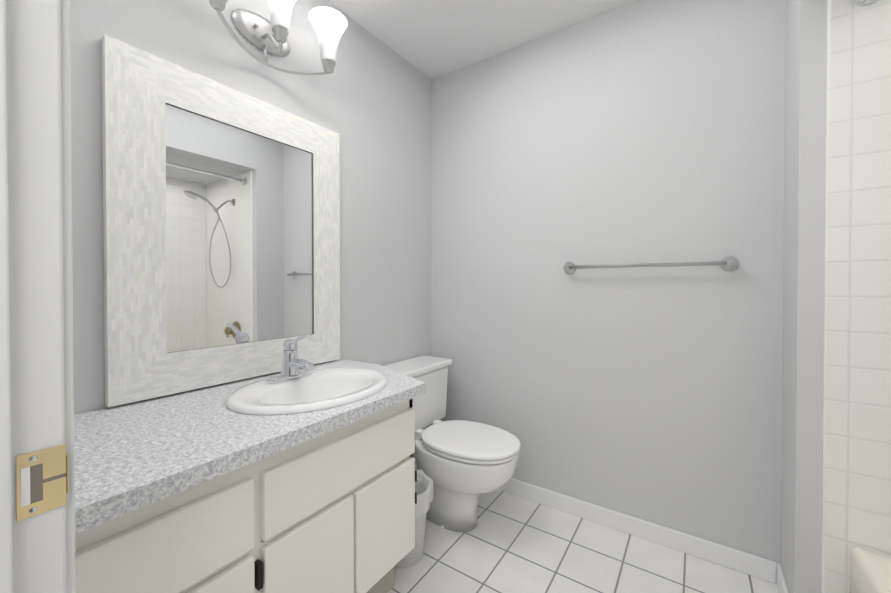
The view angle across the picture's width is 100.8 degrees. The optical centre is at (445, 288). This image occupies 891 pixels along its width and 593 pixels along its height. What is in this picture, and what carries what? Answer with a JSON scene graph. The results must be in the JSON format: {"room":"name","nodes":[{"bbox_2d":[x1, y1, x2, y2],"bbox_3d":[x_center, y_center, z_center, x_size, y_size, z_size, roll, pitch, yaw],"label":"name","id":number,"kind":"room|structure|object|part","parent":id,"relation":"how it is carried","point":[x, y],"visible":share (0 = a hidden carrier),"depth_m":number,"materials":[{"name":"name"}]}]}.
{"room":"bathroom","nodes":[
{"label":"bathroom","id":0,"kind":"room"},
{"bbox_2d":[70,0,431,462],"bbox_3d":[-0.643,-0.086,1.627,0.120,2.440,2.040,0,1,34],"label":"wall","id":1,"kind":"structure","parent":0,"point":[368,99],"depth_m":1.74,"materials":[{"name":"white paint"}]},
{"bbox_2d":[101,34,339,406],"bbox_3d":[-0.726,-0.189,1.368,0.029,1.034,0.811,0,1,34],"label":"mirror","id":2,"kind":"object","parent":1,"relation":"attached to","point":[221,226],"visible":0.97,"depth_m":1.24,"materials":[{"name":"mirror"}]},
{"bbox_2d":[209,0,347,74],"bbox_3d":[-0.623,-0.984,1.363,0.198,0.270,0.584,0,1,34],"label":"sconce","id":3,"kind":"object","parent":1,"relation":"attached to","point":[258,31],"depth_m":1.40,"materials":[{"name":"white glass"}]},
{"bbox_3d":[-0.605,-1.026,1.350,0.156,0.185,0.584,0,1,34],"label":"vanity light sconce shade","id":4,"kind":"part","parent":3,"relation":"part of","materials":[{"name":"white glass"}]},
{"bbox_2d":[329,0,636,79],"bbox_3d":[-0.003,-1.322,0.189,2.780,0.060,3.680,0,1,34],"label":"ceiling","id":5,"kind":"structure","parent":0,"point":[432,39],"depth_m":1.82,"materials":[{"name":"white paint"}]},
{"bbox_2d":[388,489,778,592],"bbox_3d":[-0.003,1.178,0.215,2.780,0.060,3.680,0,1,34],"label":"floor","id":6,"kind":"structure","parent":0,"point":[511,543],"depth_m":1.53,"materials":[{"name":"tile"}]},
{"bbox_2d":[75,399,416,592],"bbox_3d":[-0.595,0.758,1.107,0.550,0.762,0.942,0,1,34],"label":"vanity cabinet","id":7,"kind":"object","parent":6,"relation":"on","point":[333,511],"visible":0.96,"depth_m":0.92,"materials":[{"name":"white paint"}]},
{"bbox_2d":[74,359,425,533],"bbox_3d":[-0.545,0.357,1.142,0.588,0.038,1.064,0,1,34],"label":"countertop","id":8,"kind":"structure","parent":7,"relation":"on","point":[130,457],"depth_m":0.85,"materials":[{"name":"stone"}]},
{"bbox_2d":[266,333,315,383],"bbox_3d":[-0.514,0.236,1.289,0.161,0.169,0.172,0,1,34],"label":"faucet","id":9,"kind":"object","parent":8,"relation":"on","point":[292,363],"visible":0.98,"depth_m":1.29,"materials":[{"name":"silver metal"}]},
{"bbox_2d":[226,368,386,414],"bbox_3d":[-0.438,0.393,1.239,0.431,0.150,0.531,0,1,34],"label":"sink","id":10,"kind":"object","parent":8,"relation":"in","point":[318,389],"visible":0.62,"depth_m":1.23,"materials":[{"name":"white ceramic"}]},
{"bbox_2d":[394,470,432,567],"bbox_3d":[-0.184,0.980,1.581,0.261,0.308,0.261,0,1,34],"label":"wastebasket","id":11,"kind":"object","parent":6,"relation":"on","point":[424,491],"visible":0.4,"depth_m":1.52,"materials":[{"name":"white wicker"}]},
{"bbox_2d":[384,355,520,532],"bbox_3d":[0.015,0.772,1.827,0.729,0.725,0.535,0,1,34],"label":"toilet","id":12,"kind":"object","parent":6,"relation":"on","point":[463,465],"visible":0.81,"depth_m":1.72,"materials":[{"name":"white ceramic"}]},
{"bbox_2d":[850,547,890,592],"bbox_3d":[1.125,0.969,0.300,0.747,0.357,1.518,0,1,34],"label":"bathtub","id":13,"kind":"object","parent":6,"relation":"on","point":[870,571],"visible":1,"depth_m":1.05,"materials":[{"name":"white ceramic"}]},
{"bbox_2d":[431,0,785,563],"bbox_3d":[0.633,-0.089,1.920,1.661,2.440,0.122,0,1,34],"label":"wall","id":14,"kind":"structure","parent":0,"point":[643,131],"depth_m":1.70,"materials":[{"name":"white paint"}]},
{"bbox_2d":[563,256,738,273],"bbox_3d":[0.867,-0.102,1.643,0.696,0.060,0.073,0,1,34],"label":"towel bar","id":15,"kind":"object","parent":14,"relation":"attached to","point":[729,263],"visible":1,"depth_m":1.56,"materials":[{"name":"silver metal"}]},
{"bbox_2d":[781,0,826,592],"bbox_3d":[1.665,-0.081,1.073,0.999,2.440,0.363,0,1,34],"label":"wall","id":16,"kind":"structure","parent":0,"point":[803,259],"depth_m":1.20,"materials":[{"name":"white paint"}]},
{"bbox_2d":[415,463,788,592],"bbox_3d":[0.424,1.093,1.570,1.722,0.082,0.713,0,1,34],"label":"baseboard","id":17,"kind":"structure","parent":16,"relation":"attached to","point":[746,563],"depth_m":1.63,"materials":[{"name":"white paint"}]},
{"bbox_2d":[821,0,890,592],"bbox_3d":[1.532,0.091,0.940,0.807,2.100,0.010,0,1,34],"label":"wall tile","id":18,"kind":"structure","parent":16,"relation":"attached to","point":[856,481],"depth_m":1.12,"materials":[{"name":"white tile"}]},
{"bbox_2d":[855,0,878,5],"bbox_3d":[0.842,-0.875,0.473,0.066,0.066,1.521,0,1,34],"label":"shower curtain rod","id":19,"kind":"object","parent":18,"relation":"attached to","point":[864,2],"visible":1,"depth_m":1.10,"materials":[{"name":"silver metal"}]},
{"bbox_3d":[-0.077,-0.071,0.092,2.540,2.440,0.135,0,1,34],"label":"wall","id":20,"kind":"structure","parent":0,"visible":0},
{"bbox_2d":[0,0,75,592],"bbox_3d":[-0.152,0.086,0.152,0.952,2.125,0.148,0,1,34],"label":"door frame","id":21,"kind":"structure","parent":20,"relation":"in","point":[37,553],"depth_m":0.41,"materials":[{"name":"white paint"}]},
{"bbox_2d":[16,444,68,521],"bbox_3d":[-0.454,0.216,0.416,0.013,0.071,0.040,0,1,34],"label":"plate","id":22,"kind":"object","parent":21,"relation":"attached to","point":[42,481],"visible":1,"depth_m":0.41,"materials":[{"name":"gold metal"}]}
]}

